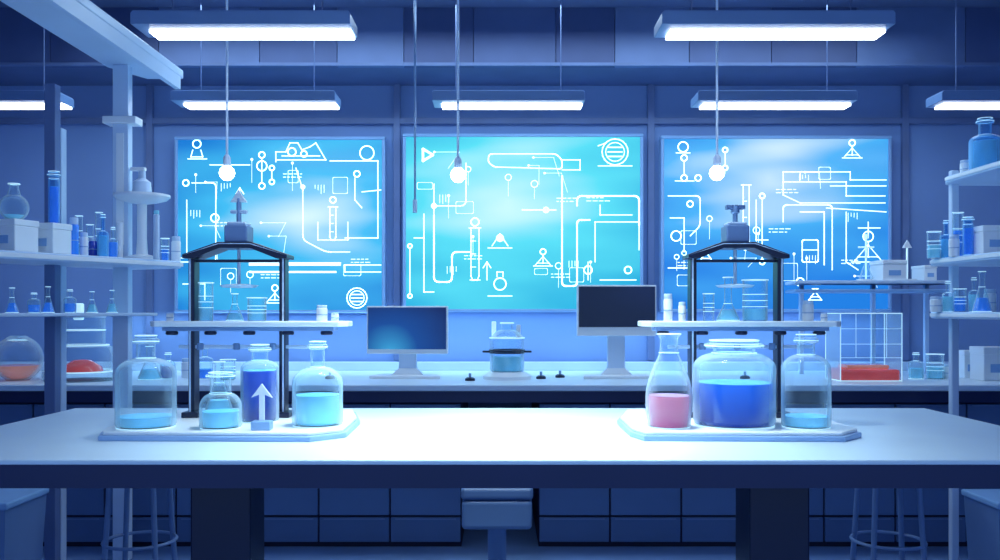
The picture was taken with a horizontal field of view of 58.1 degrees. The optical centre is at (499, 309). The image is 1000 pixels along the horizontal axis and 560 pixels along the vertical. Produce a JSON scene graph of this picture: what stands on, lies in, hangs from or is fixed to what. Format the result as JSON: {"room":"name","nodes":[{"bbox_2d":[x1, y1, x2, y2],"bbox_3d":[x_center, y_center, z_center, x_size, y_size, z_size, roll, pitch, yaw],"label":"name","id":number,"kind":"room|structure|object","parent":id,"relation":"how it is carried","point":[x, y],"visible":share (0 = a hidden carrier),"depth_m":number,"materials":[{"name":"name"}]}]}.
{"room":"laboratory","nodes":[
{"label":"laboratory","id":0,"kind":"room"},
{"bbox_2d":[0,86,999,499],"bbox_3d":[0.000,-0.300,6.350,7.700,3.300,0.100,0,0,0],"label":"wall","id":1,"kind":"structure","parent":0,"point":[935,150],"depth_m":6.30,"materials":[{"name":"paint"}]},
{"bbox_2d":[146,84,153,359],"bbox_3d":[-2.442,-0.610,6.282,0.044,1.920,0.035,0,0,0],"label":"trim","id":2,"kind":"structure","parent":1,"relation":"attached to","point":[149,87],"depth_m":6.26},
{"bbox_2d":[174,137,386,312],"bbox_3d":[-1.520,-0.587,6.254,1.454,1.219,0.092,0,0,0],"label":"display board","id":3,"kind":"object","parent":1,"relation":"attached to","point":[321,202],"visible":0.88,"depth_m":6.22,"materials":[{"name":"blue glass"}]},
{"bbox_2d":[394,84,399,359],"bbox_3d":[-0.719,-0.610,6.282,0.044,1.920,0.035,0,0,0],"label":"trim","id":4,"kind":"structure","parent":1,"relation":"attached to","point":[396,86],"depth_m":6.26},
{"bbox_2d":[0,118,999,123],"bbox_3d":[0.000,-1.319,6.285,7.500,0.040,0.030,0,0,0],"label":"trim","id":5,"kind":"structure","parent":1,"relation":"attached to","point":[2,120],"depth_m":6.27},
{"bbox_2d":[403,134,642,311],"bbox_3d":[0.159,-0.601,6.254,1.661,1.233,0.092,0,0,0],"label":"display board","id":6,"kind":"object","parent":1,"relation":"attached to","point":[532,219],"visible":0.93,"depth_m":6.22,"materials":[{"name":"blue"}]},
{"bbox_2d":[647,84,654,359],"bbox_3d":[1.054,-0.610,6.282,0.044,1.920,0.035,0,0,0],"label":"trim","id":7,"kind":"structure","parent":1,"relation":"attached to","point":[651,87],"depth_m":6.26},
{"bbox_2d":[659,136,891,311],"bbox_3d":[1.907,-0.594,6.254,1.592,1.219,0.092,0,0,0],"label":"display board","id":8,"kind":"object","parent":1,"relation":"attached to","point":[814,200],"visible":0.87,"depth_m":6.22,"materials":[{"name":"blue"}]},
{"bbox_2d":[901,84,908,359],"bbox_3d":[2.826,-0.610,6.282,0.044,1.920,0.035,0,0,0],"label":"trim","id":9,"kind":"structure","parent":1,"relation":"attached to","point":[905,87],"depth_m":6.26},
{"bbox_2d":[0,0,999,8],"bbox_3d":[0.000,-2.000,2.700,7.700,0.100,7.400,0,0,0],"label":"ceiling","id":10,"kind":"structure","parent":0,"point":[100,3],"depth_m":5.75,"materials":[{"name":"paint"}]},
{"bbox_2d":[0,28,73,109],"bbox_3d":[-3.010,-1.575,5.300,0.913,0.750,0.200,0,0,0],"label":"tube light","id":11,"kind":"object","parent":10,"relation":"hanging from","point":[9,99],"visible":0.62,"depth_m":5.26,"materials":[{"name":"white plastic"}]},
{"bbox_2d":[219,0,234,180],"bbox_3d":[-1.335,-1.291,4.400,0.076,1.318,0.076,0,0,0],"label":"lamp","id":12,"kind":"object","parent":10,"relation":"hanging from","point":[226,172],"visible":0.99,"depth_m":4.39,"materials":[{"name":"white glass"}]},
{"bbox_2d":[130,0,356,39],"bbox_3d":[-1.101,-1.575,3.910,0.931,0.750,0.200,0,0,0],"label":"tube light","id":13,"kind":"object","parent":10,"relation":"hanging from","point":[172,24],"visible":1,"depth_m":3.82,"materials":[{"name":"white plastic"}]},
{"bbox_2d":[170,0,340,109],"bbox_3d":[-1.430,-1.575,5.300,0.953,0.750,0.200,0,0,0],"label":"tube light","id":14,"kind":"object","parent":10,"relation":"hanging from","point":[201,99],"visible":0.92,"depth_m":5.21,"materials":[{"name":"white plastic"}]},
{"bbox_2d":[413,0,416,212],"bbox_3d":[-0.463,-1.240,4.900,0.022,1.420,0.022,0,0,22],"label":"pole","id":15,"kind":"object","parent":10,"relation":"hanging from","point":[414,200],"visible":1,"depth_m":4.89,"materials":[{"name":"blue metal"}]},
{"bbox_2d":[450,0,465,182],"bbox_3d":[-0.205,-1.286,4.400,0.076,1.328,0.076,0,0,0],"label":"lamp","id":16,"kind":"object","parent":10,"relation":"hanging from","point":[457,174],"visible":1,"depth_m":4.39,"materials":[{"name":"white glass"}]},
{"bbox_2d":[0,7,999,85],"bbox_3d":[0.000,-1.760,6.040,7.500,0.380,0.520,0,0,0],"label":"ceiling bulkhead","id":17,"kind":"object","parent":10,"relation":"attached to","point":[499,46],"depth_m":5.80,"materials":[{"name":"blue paint"}]},
{"bbox_2d":[432,0,584,109],"bbox_3d":[0.049,-1.575,5.300,0.884,0.750,0.200,0,0,0],"label":"tube light","id":18,"kind":"object","parent":10,"relation":"hanging from","point":[560,99],"visible":1,"depth_m":5.21,"materials":[{"name":"white plastic"}]},
{"bbox_2d":[709,0,724,180],"bbox_3d":[1.061,-1.291,4.400,0.076,1.318,0.076,0,0,0],"label":"lamp","id":19,"kind":"object","parent":10,"relation":"hanging from","point":[717,172],"visible":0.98,"depth_m":4.39,"materials":[{"name":"white glass"}]},
{"bbox_2d":[691,0,857,109],"bbox_3d":[1.606,-1.575,5.300,0.924,0.750,0.200,0,0,0],"label":"tube light","id":20,"kind":"object","parent":10,"relation":"hanging from","point":[827,99],"visible":0.84,"depth_m":5.21,"materials":[{"name":"white plastic"}]},
{"bbox_2d":[654,0,895,39],"bbox_3d":[1.181,-1.575,3.910,0.991,0.750,0.200,0,0,0],"label":"tube light","id":21,"kind":"object","parent":10,"relation":"hanging from","point":[691,24],"visible":1,"depth_m":3.82,"materials":[{"name":"white plastic"}]},
{"bbox_2d":[926,0,999,109],"bbox_3d":[3.010,-1.575,5.300,0.913,0.750,0.200,0,0,0],"label":"tube light","id":22,"kind":"object","parent":10,"relation":"hanging from","point":[956,99],"visible":1,"depth_m":5.25,"materials":[{"name":"white plastic"}]},
{"bbox_2d":[42,509,967,559],"bbox_3d":[0.000,1.400,2.700,7.700,0.100,7.400,0,0,0],"label":"floor","id":23,"kind":"structure","parent":0,"point":[521,544],"depth_m":4.99,"materials":[{"name":"blue"}]},
{"bbox_2d":[0,488,48,559],"bbox_3d":[-2.220,1.075,3.890,0.360,0.550,0.380,0,0,0],"label":"waste bin","id":24,"kind":"object","parent":23,"relation":"on","point":[22,510],"visible":0.84,"depth_m":3.89,"materials":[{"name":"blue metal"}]},
{"bbox_2d":[0,0,182,559],"bbox_3d":[-2.385,-0.010,3.793,1.266,2.720,2.785,0,0,0],"label":"rack","id":25,"kind":"object","parent":23,"relation":"on","point":[82,24],"visible":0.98,"depth_m":4.59,"materials":[{"name":"white metal"}]},
{"bbox_2d":[5,288,18,312],"bbox_3d":[-2.327,-0.046,4.292,0.061,0.122,0.061,0,0,0],"label":"flask","id":26,"kind":"object","parent":25,"relation":"on","point":[11,307],"visible":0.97,"depth_m":4.28,"materials":[{"name":"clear glass"}]},
{"bbox_2d":[0,218,38,251],"bbox_3d":[-2.276,-0.345,4.215,0.156,0.150,0.146,0,0,17],"label":"carton","id":27,"kind":"object","parent":25,"relation":"on","point":[15,234],"visible":0.81,"depth_m":4.15,"materials":[{"name":"white cardboard"}]},
{"bbox_2d":[0,183,29,218],"bbox_3d":[-2.276,-0.506,4.215,0.129,0.173,0.129,0,0,0],"label":"flask","id":28,"kind":"object","parent":27,"relation":"on","point":[8,216],"visible":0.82,"depth_m":4.19,"materials":[{"name":"clear glass"}]},
{"bbox_2d":[41,286,54,312],"bbox_3d":[-2.242,-0.051,4.464,0.061,0.132,0.061,0,0,0],"label":"flask","id":29,"kind":"object","parent":25,"relation":"on","point":[47,308],"visible":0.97,"depth_m":4.45,"materials":[{"name":"clear glass"}]},
{"bbox_2d":[38,222,71,253],"bbox_3d":[-2.198,-0.345,4.395,0.156,0.150,0.126,0,0,17],"label":"carton","id":30,"kind":"object","parent":25,"relation":"on","point":[52,237],"visible":0.64,"depth_m":4.34,"materials":[{"name":"white cardboard"}]},
{"bbox_2d":[47,171,60,222],"bbox_3d":[-2.188,-0.550,4.415,0.064,0.260,0.064,0,0,0],"label":"bottle","id":31,"kind":"object","parent":30,"relation":"on","point":[53,192],"visible":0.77,"depth_m":4.40,"materials":[{"name":"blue glass"}]},
{"bbox_2d":[63,289,75,312],"bbox_3d":[-2.186,-0.045,4.575,0.060,0.120,0.060,0,0,0],"label":"bottle","id":32,"kind":"object","parent":25,"relation":"on","point":[67,307],"visible":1,"depth_m":4.55,"materials":[{"name":"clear glass"}]},
{"bbox_2d":[70,217,78,254],"bbox_3d":[-2.121,-0.365,4.481,0.048,0.190,0.048,0,0,0],"label":"jar","id":33,"kind":"object","parent":25,"relation":"on","point":[73,220],"visible":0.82,"depth_m":4.46,"materials":[{"name":"blue glass"}]},
{"bbox_2d":[0,313,156,316],"bbox_3d":[-2.452,0.024,4.178,0.320,0.017,1.899,0,0,27],"label":"shelf","id":34,"kind":"object","parent":25,"relation":"attached to","point":[1,314],"depth_m":4.47,"materials":[{"name":"white metal"}]},
{"bbox_2d":[79,232,87,254],"bbox_3d":[-2.095,-0.330,4.533,0.044,0.120,0.044,0,0,0],"label":"jar","id":35,"kind":"object","parent":25,"relation":"on","point":[83,246],"visible":0.9,"depth_m":4.52,"materials":[{"name":"white plastic"}]},
{"bbox_2d":[0,250,180,269],"bbox_3d":[-2.385,-0.250,4.200,0.420,0.040,1.999,0,0,27],"label":"shelf","id":36,"kind":"object","parent":25,"relation":"attached to","point":[56,261],"depth_m":4.51,"materials":[{"name":"white metal"}]},
{"bbox_2d":[88,237,96,255],"bbox_3d":[-2.082,-0.320,4.604,0.044,0.100,0.044,0,0,0],"label":"jar","id":37,"kind":"object","parent":25,"relation":"on","point":[92,249],"visible":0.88,"depth_m":4.59,"materials":[{"name":"blue glass"}]},
{"bbox_2d":[97,214,108,256],"bbox_3d":[-2.034,-0.380,4.611,0.056,0.220,0.056,0,0,0],"label":"bottle","id":38,"kind":"object","parent":25,"relation":"on","point":[102,240],"visible":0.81,"depth_m":4.59,"materials":[{"name":"blue glass"}]},
{"bbox_2d":[109,227,117,256],"bbox_3d":[-2.006,-0.350,4.666,0.050,0.160,0.050,0,0,0],"label":"bottle","id":39,"kind":"object","parent":25,"relation":"on","point":[113,246],"visible":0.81,"depth_m":4.65,"materials":[{"name":"clear glass"}]},
{"bbox_2d":[113,167,170,259],"bbox_3d":[-1.933,-0.520,4.858,0.290,0.500,0.290,0,0,0],"label":"stand","id":40,"kind":"object","parent":25,"relation":"on","point":[141,194],"visible":0.81,"depth_m":4.81,"materials":[{"name":"white plastic"}]},
{"bbox_2d":[132,171,151,191],"bbox_3d":[-1.933,-0.686,4.858,0.100,0.128,0.100,0,0,0],"label":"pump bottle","id":41,"kind":"object","parent":40,"relation":"on","point":[142,184],"depth_m":4.83,"materials":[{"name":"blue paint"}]},
{"bbox_2d":[171,236,180,261],"bbox_3d":[-1.807,-0.340,5.020,0.054,0.140,0.054,0,0,0],"label":"jar","id":42,"kind":"object","parent":25,"relation":"on","point":[175,244],"visible":0.93,"depth_m":5.00,"materials":[{"name":"white plastic"}]},
{"bbox_2d":[101,488,177,559],"bbox_3d":[-1.720,1.040,4.300,0.346,0.621,0.346,0,0,0],"label":"stool","id":43,"kind":"object","parent":23,"relation":"on","point":[173,536],"visible":0.6,"depth_m":4.20,"materials":[{"name":"blue metal"}]},
{"bbox_2d":[461,488,532,559],"bbox_3d":[-0.013,1.090,4.373,0.532,0.520,0.510,0,0,0],"label":"stool","id":44,"kind":"object","parent":23,"relation":"on","point":[496,510],"visible":0.69,"depth_m":4.21,"materials":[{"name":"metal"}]},
{"bbox_2d":[0,408,999,559],"bbox_3d":[0.000,0.885,3.188,3.640,0.930,1.337,0,0,0],"label":"lab bench","id":45,"kind":"object","parent":23,"relation":"on","point":[389,447],"visible":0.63,"depth_m":2.70,"materials":[{"name":"laminate"}]},
{"bbox_2d":[98,409,359,441],"bbox_3d":[-0.912,0.405,3.210,0.815,0.030,0.700,0,0,0],"label":"tray","id":46,"kind":"object","parent":45,"relation":"on","point":[186,429],"visible":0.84,"depth_m":2.89,"materials":[{"name":"white plastic"}]},
{"bbox_2d":[114,335,176,430],"bbox_3d":[-1.180,0.236,3.000,0.194,0.307,0.194,0,0,0],"label":"bottle","id":47,"kind":"object","parent":46,"relation":"on","point":[149,421],"visible":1,"depth_m":2.96,"materials":[{"name":"clear glass"}]},
{"bbox_2d":[205,361,232,409],"bbox_3d":[-1.030,0.289,3.300,0.110,0.202,0.110,0,0,0],"label":"flask","id":48,"kind":"object","parent":46,"relation":"on","point":[213,403],"visible":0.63,"depth_m":3.27,"materials":[{"name":"clear glass"}]},
{"bbox_2d":[199,371,241,429],"bbox_3d":[-0.925,0.297,2.980,0.136,0.185,0.136,0,0,0],"label":"flask","id":49,"kind":"object","parent":46,"relation":"on","point":[211,419],"visible":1,"depth_m":2.94,"materials":[{"name":"clear glass"}]},
{"bbox_2d":[150,190,352,417],"bbox_3d":[-0.911,-0.025,3.300,0.722,0.829,0.140,0,0,0],"label":"stand","id":50,"kind":"object","parent":46,"relation":"on","point":[238,235],"visible":0.96,"depth_m":3.27,"materials":[{"name":"metal"}]},
{"bbox_2d":[198,282,213,319],"bbox_3d":[-1.078,-0.030,3.300,0.059,0.142,0.059,0,0,0],"label":"cylinder","id":51,"kind":"object","parent":50,"relation":"on","point":[205,313],"visible":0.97,"depth_m":3.28,"materials":[{"name":"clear glass"}]},
{"bbox_2d":[226,293,243,320],"bbox_3d":[-0.975,-0.011,3.310,0.065,0.102,0.065,0,0,0],"label":"flask","id":52,"kind":"object","parent":50,"relation":"on","point":[231,316],"visible":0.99,"depth_m":3.29,"materials":[{"name":"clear glass"}]},
{"bbox_2d":[247,297,266,319],"bbox_3d":[-0.891,-0.003,3.300,0.075,0.087,0.075,0,0,0],"label":"beaker","id":53,"kind":"object","parent":50,"relation":"on","point":[252,314],"visible":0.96,"depth_m":3.28,"materials":[{"name":"clear glass"}]},
{"bbox_2d":[316,305,327,320],"bbox_3d":[-0.653,0.011,3.300,0.044,0.058,0.044,0,0,0],"label":"jar","id":54,"kind":"object","parent":50,"relation":"on","point":[321,311],"visible":0.97,"depth_m":3.28,"materials":[{"name":"white plastic"}]},
{"bbox_2d":[240,344,278,422],"bbox_3d":[-0.843,0.255,3.160,0.132,0.270,0.132,0,0,0],"label":"bottle","id":55,"kind":"object","parent":46,"relation":"on","point":[252,379],"visible":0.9,"depth_m":3.12,"materials":[{"name":"clear glass"}]},
{"bbox_2d":[251,384,272,429],"bbox_3d":[-0.775,0.315,2.930,0.068,0.150,0.040,0,0,0],"label":"arrow sign","id":56,"kind":"object","parent":46,"relation":"on","point":[261,424],"visible":1,"depth_m":2.92,"materials":[{"name":"white plastic"}]},
{"bbox_2d":[292,341,342,427],"bbox_3d":[-0.618,0.247,3.050,0.170,0.285,0.170,0,0,0],"label":"bottle","id":57,"kind":"object","parent":46,"relation":"on","point":[317,409],"visible":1,"depth_m":2.99,"materials":[{"name":"clear glass"}]},
{"bbox_2d":[0,408,999,464],"bbox_3d":[0.000,0.427,3.188,3.640,0.014,1.337,0,0,0],"label":"countertop","id":58,"kind":"structure","parent":45,"relation":"on","point":[383,436],"depth_m":2.81,"materials":[{"name":"laminate"}]},
{"bbox_2d":[617,409,861,441],"bbox_3d":[0.810,0.405,3.210,0.760,0.030,0.700,0,0,0],"label":"tray","id":59,"kind":"object","parent":45,"relation":"on","point":[633,422],"visible":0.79,"depth_m":2.89,"materials":[{"name":"white plastic"}]},
{"bbox_2d":[645,333,692,429],"bbox_3d":[0.563,0.234,3.000,0.156,0.312,0.156,0,0,0],"label":"flask","id":60,"kind":"object","parent":59,"relation":"on","point":[669,411],"visible":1,"depth_m":2.95,"materials":[{"name":"clear glass"}]},
{"bbox_2d":[693,339,775,429],"bbox_3d":[0.793,0.245,3.050,0.274,0.290,0.274,0,0,0],"label":"jar","id":61,"kind":"object","parent":59,"relation":"on","point":[738,404],"visible":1,"depth_m":2.96,"materials":[{"name":"clear glass"}]},
{"bbox_2d":[638,205,840,417],"bbox_3d":[0.876,0.003,3.300,0.727,0.775,0.140,0,0,0],"label":"stand","id":62,"kind":"object","parent":59,"relation":"on","point":[735,234],"visible":0.85,"depth_m":3.27,"materials":[{"name":"metal"}]},
{"bbox_2d":[663,294,672,320],"bbox_3d":[0.616,-0.010,3.300,0.036,0.100,0.036,0,0,0],"label":"jar","id":63,"kind":"object","parent":62,"relation":"on","point":[667,310],"visible":0.96,"depth_m":3.29,"materials":[{"name":"white plastic"}]},
{"bbox_2d":[678,302,685,320],"bbox_3d":[0.667,0.005,3.300,0.030,0.070,0.030,0,0,0],"label":"jar","id":64,"kind":"object","parent":62,"relation":"on","point":[681,308],"visible":0.98,"depth_m":3.29,"materials":[{"name":"white plastic"}]},
{"bbox_2d":[716,277,739,320],"bbox_3d":[0.836,-0.041,3.300,0.084,0.162,0.084,0,0,0],"label":"flask","id":65,"kind":"object","parent":62,"relation":"on","point":[725,315],"visible":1,"depth_m":3.27,"materials":[{"name":"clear glass"}]},
{"bbox_2d":[741,279,768,320],"bbox_3d":[0.935,-0.035,3.300,0.098,0.152,0.098,0,0,0],"label":"beaker","id":66,"kind":"object","parent":62,"relation":"on","point":[747,314],"visible":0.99,"depth_m":3.27,"materials":[{"name":"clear glass"}]},
{"bbox_2d":[802,300,813,320],"bbox_3d":[1.129,0.003,3.300,0.044,0.075,0.044,0,0,0],"label":"jar","id":67,"kind":"object","parent":62,"relation":"on","point":[807,307],"visible":0.98,"depth_m":3.28,"materials":[{"name":"white plastic"}]},
{"bbox_2d":[781,334,831,429],"bbox_3d":[1.020,0.235,3.000,0.160,0.310,0.160,0,0,0],"label":"bottle","id":68,"kind":"object","parent":59,"relation":"on","point":[804,420],"visible":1,"depth_m":2.97,"materials":[{"name":"clear glass"}]},
{"bbox_2d":[0,362,999,545],"bbox_3d":[0.000,0.855,5.665,7.460,0.990,1.250,0,0,0],"label":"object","id":69,"kind":"structure","parent":23,"relation":"on","point":[292,516],"depth_m":5.12,"materials":[{"name":"laminate"}]},
{"bbox_2d":[0,335,43,380],"bbox_3d":[-2.892,0.287,5.400,0.279,0.266,0.279,0,0,0],"label":"flask","id":70,"kind":"object","parent":69,"relation":"on","point":[21,372],"visible":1,"depth_m":5.34,"materials":[{"name":"clear glass"}]},
{"bbox_2d":[42,303,112,382],"bbox_3d":[-2.508,0.190,5.400,0.430,0.460,0.430,0,0,0],"label":"rack","id":71,"kind":"object","parent":69,"relation":"on","point":[81,366],"visible":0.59,"depth_m":5.35,"materials":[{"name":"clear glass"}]},
{"bbox_2d":[138,346,161,379],"bbox_3d":[-2.119,0.319,5.450,0.140,0.202,0.140,0,0,0],"label":"flask","id":72,"kind":"object","parent":69,"relation":"on","point":[146,374],"visible":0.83,"depth_m":5.41,"materials":[{"name":"clear glass"}]},
{"bbox_2d":[160,352,175,378],"bbox_3d":[-2.029,0.340,5.500,0.090,0.160,0.090,0,0,0],"label":"bottle","id":73,"kind":"object","parent":69,"relation":"on","point":[167,371],"visible":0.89,"depth_m":5.47,"materials":[{"name":"clear glass"}]},
{"bbox_2d":[181,358,187,377],"bbox_3d":[-1.941,0.360,5.600,0.084,0.120,0.084,0,0,0],"label":"jar","id":74,"kind":"object","parent":69,"relation":"on","point":[184,364],"visible":0.44,"depth_m":5.56,"materials":[{"name":"white plastic"}]},
{"bbox_2d":[199,348,213,378],"bbox_3d":[-1.803,0.320,5.500,0.100,0.200,0.100,0,0,0],"label":"bottle","id":75,"kind":"object","parent":69,"relation":"on","point":[202,371],"visible":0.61,"depth_m":5.46,"materials":[{"name":"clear glass"}]},
{"bbox_2d":[220,359,235,379],"bbox_3d":[-1.647,0.359,5.450,0.098,0.122,0.098,0,0,0],"label":"beaker","id":76,"kind":"object","parent":69,"relation":"on","point":[233,370],"visible":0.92,"depth_m":5.43,"materials":[{"name":"clear glass"}]},
{"bbox_2d":[367,306,447,378],"bbox_3d":[-0.573,0.198,5.560,0.506,0.445,0.180,0,0,4],"label":"computer monitor","id":77,"kind":"object","parent":69,"relation":"on","point":[405,331],"visible":1,"depth_m":5.55,"materials":[{"name":"white plastic"}]},
{"bbox_2d":[0,371,999,390],"bbox_3d":[0.000,0.438,5.665,7.460,0.035,1.250,0,0,0],"label":"countertop","id":78,"kind":"structure","parent":69,"relation":"on","point":[305,380],"depth_m":5.14,"materials":[{"name":"laminate"}]},
{"bbox_2d":[482,321,531,380],"bbox_3d":[0.043,0.245,5.500,0.300,0.350,0.300,0,0,0],"label":"hotplate stirrer","id":79,"kind":"object","parent":69,"relation":"on","point":[502,367],"visible":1,"depth_m":5.42,"materials":[{"name":"white plastic"}]},
{"bbox_2d":[577,285,655,378],"bbox_3d":[0.721,0.133,5.560,0.493,0.574,0.180,0,0,-3],"label":"computer monitor","id":80,"kind":"object","parent":69,"relation":"on","point":[614,312],"visible":0.99,"depth_m":5.55,"materials":[{"name":"white plastic"}]},
{"bbox_2d":[825,313,901,381],"bbox_3d":[2.178,0.219,5.400,0.366,0.403,0.246,0,0,0],"label":"tank","id":81,"kind":"object","parent":69,"relation":"on","point":[849,372],"visible":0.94,"depth_m":5.29,"materials":[{"name":"clear glass"}]},
{"bbox_2d":[785,280,948,373],"bbox_3d":[2.375,0.117,5.800,1.050,0.605,0.400,0,0,0],"label":"shelf","id":82,"kind":"object","parent":69,"relation":"on","point":[801,283],"visible":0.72,"depth_m":5.82,"materials":[{"name":"white metal"}]},
{"bbox_2d":[856,234,875,279],"bbox_3d":[2.338,-0.335,5.750,0.100,0.300,0.090,0,0,0],"label":"stand","id":83,"kind":"object","parent":82,"relation":"on","point":[865,235],"visible":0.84,"depth_m":5.75,"materials":[{"name":"white metal"}]},
{"bbox_2d":[869,260,906,279],"bbox_3d":[2.479,-0.250,5.750,0.156,0.130,0.206,0,0,0],"label":"box","id":84,"kind":"object","parent":82,"relation":"on","point":[880,269],"visible":0.89,"depth_m":5.65,"materials":[{"name":"white cardboard"}]},
{"bbox_2d":[911,265,936,279],"bbox_3d":[2.732,-0.235,5.800,0.086,0.100,0.186,0,0,0],"label":"box","id":85,"kind":"object","parent":82,"relation":"on","point":[923,272],"visible":0.73,"depth_m":5.71,"materials":[{"name":"white cardboard"}]},
{"bbox_2d":[908,352,923,378],"bbox_3d":[2.542,0.340,5.500,0.090,0.160,0.090,0,0,0],"label":"bottle","id":86,"kind":"object","parent":69,"relation":"on","point":[916,373],"visible":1,"depth_m":5.47,"materials":[{"name":"clear glass"}]},
{"bbox_2d":[926,353,944,378],"bbox_3d":[2.658,0.344,5.500,0.109,0.152,0.109,0,0,0],"label":"beaker","id":87,"kind":"object","parent":69,"relation":"on","point":[934,372],"visible":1,"depth_m":5.46,"materials":[{"name":"clear glass"}]},
{"bbox_2d":[959,350,969,377],"bbox_3d":[2.900,0.335,5.600,0.086,0.170,0.126,0,0,0],"label":"carton","id":88,"kind":"object","parent":69,"relation":"on","point":[964,355],"visible":0.44,"depth_m":5.54,"materials":[{"name":"white cardboard"}]},
{"bbox_2d":[969,346,999,380],"bbox_3d":[2.940,0.320,5.400,0.166,0.200,0.166,0,0,0],"label":"carton","id":89,"kind":"object","parent":69,"relation":"on","point":[984,360],"visible":1,"depth_m":5.32,"materials":[{"name":"white cardboard"}]},
{"bbox_2d":[849,488,927,559],"bbox_3d":[1.854,1.040,4.300,0.346,0.621,0.346,0,0,0],"label":"stool","id":90,"kind":"object","parent":23,"relation":"on","point":[853,537],"visible":0.58,"depth_m":4.20,"materials":[{"name":"blue metal"}]},
{"bbox_2d":[930,161,999,559],"bbox_3d":[2.691,0.300,4.150,0.818,2.100,1.500,0,0,0],"label":"rack","id":91,"kind":"object","parent":23,"relation":"on","point":[989,174],"visible":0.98,"depth_m":4.82,"materials":[{"name":"white metal"}]},
{"bbox_2d":[926,231,941,258],"bbox_3d":[2.276,-0.341,4.720,0.075,0.142,0.075,0,0,0],"label":"beaker","id":92,"kind":"object","parent":91,"relation":"on","point":[933,251],"visible":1,"depth_m":4.70,"materials":[{"name":"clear glass"}]},
{"bbox_2d":[929,297,942,311],"bbox_3d":[2.277,-0.030,4.700,0.064,0.080,0.064,0,0,0],"label":"jar","id":93,"kind":"object","parent":91,"relation":"on","point":[935,305],"visible":1,"depth_m":4.67,"materials":[{"name":"white plastic"}]},
{"bbox_2d":[940,220,948,257],"bbox_3d":[2.339,-0.370,4.720,0.060,0.200,0.060,0,0,0],"label":"bottle","id":94,"kind":"object","parent":91,"relation":"on","point":[943,242],"visible":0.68,"depth_m":4.70,"materials":[{"name":"blue glass"}]},
{"bbox_2d":[942,281,953,311],"bbox_3d":[2.340,-0.070,4.700,0.056,0.160,0.056,0,0,0],"label":"bottle","id":95,"kind":"object","parent":91,"relation":"on","point":[947,302],"visible":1,"depth_m":4.68,"materials":[{"name":"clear glass"}]},
{"bbox_2d":[948,234,959,256],"bbox_3d":[2.295,-0.325,4.550,0.054,0.110,0.054,0,0,0],"label":"jar","id":96,"kind":"object","parent":91,"relation":"on","point":[954,241],"visible":0.99,"depth_m":4.53,"materials":[{"name":"white plastic"}]},
{"bbox_2d":[952,212,963,255],"bbox_3d":[2.402,-0.391,4.720,0.059,0.242,0.059,0,0,0],"label":"beaker","id":97,"kind":"object","parent":91,"relation":"on","point":[959,232],"visible":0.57,"depth_m":4.70,"materials":[{"name":"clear glass"}]},
{"bbox_2d":[953,288,966,310],"bbox_3d":[2.402,-0.051,4.700,0.067,0.122,0.067,0,0,0],"label":"beaker","id":98,"kind":"object","parent":91,"relation":"on","point":[959,303],"visible":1,"depth_m":4.68,"materials":[{"name":"clear glass"}]},
{"bbox_2d":[931,251,999,266],"bbox_3d":[2.695,-0.253,4.150,0.810,0.035,1.500,0,0,0],"label":"shelf","id":99,"kind":"object","parent":91,"relation":"attached to","point":[991,259],"depth_m":4.51,"materials":[{"name":"white metal"}]},
{"bbox_2d":[931,312,999,319],"bbox_3d":[2.695,0.028,4.150,0.810,0.035,1.500,0,0,0],"label":"shelf","id":100,"kind":"object","parent":91,"relation":"attached to","point":[936,315],"depth_m":4.42,"materials":[{"name":"white paint"}]},
{"bbox_2d":[962,217,974,254],"bbox_3d":[2.314,-0.365,4.450,0.059,0.190,0.059,0,0,0],"label":"bottle","id":101,"kind":"object","parent":91,"relation":"on","point":[967,232],"visible":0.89,"depth_m":4.43,"materials":[{"name":"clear glass"}]},
{"bbox_2d":[945,161,999,185],"bbox_3d":[2.735,-0.693,4.150,0.730,0.035,1.500,0,0,0],"label":"shelf","id":102,"kind":"object","parent":91,"relation":"attached to","point":[989,174],"depth_m":4.62,"materials":[{"name":"white paint"}]},
{"bbox_2d":[968,277,979,311],"bbox_3d":[2.475,-0.080,4.700,0.056,0.180,0.056,0,0,0],"label":"bottle","id":103,"kind":"object","parent":91,"relation":"on","point":[971,297],"visible":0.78,"depth_m":4.69,"materials":[{"name":"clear glass"}]},
{"bbox_2d":[972,271,991,311],"bbox_3d":[2.383,-0.091,4.450,0.090,0.202,0.090,0,0,0],"label":"flask","id":104,"kind":"object","parent":91,"relation":"on","point":[980,304],"visible":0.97,"depth_m":4.42,"materials":[{"name":"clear glass"}]},
{"bbox_2d":[968,117,999,169],"bbox_3d":[2.479,-0.845,4.600,0.150,0.270,0.150,0,0,0],"label":"bottle","id":105,"kind":"object","parent":91,"relation":"on","point":[980,152],"visible":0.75,"depth_m":4.55,"materials":[{"name":"blue glass"}]},
{"bbox_2d":[972,225,999,253],"bbox_3d":[2.396,-0.340,4.400,0.126,0.140,0.106,0,0,0],"label":"carton","id":106,"kind":"object","parent":91,"relation":"on","point":[986,238],"visible":0.8,"depth_m":4.35,"materials":[{"name":"white cardboard"}]},
{"bbox_2d":[983,289,996,311],"bbox_3d":[2.559,-0.050,4.700,0.064,0.120,0.064,0,0,0],"label":"jar","id":107,"kind":"object","parent":91,"relation":"on","point":[992,296],"visible":0.82,"depth_m":4.67,"materials":[{"name":"white plastic"}]},
{"bbox_2d":[961,489,999,559],"bbox_3d":[2.350,1.100,4.110,0.320,0.500,0.340,0,0,0],"label":"cabinet","id":108,"kind":"object","parent":23,"relation":"on","point":[982,506],"visible":1,"depth_m":4.12,"materials":[{"name":"blue metal"}]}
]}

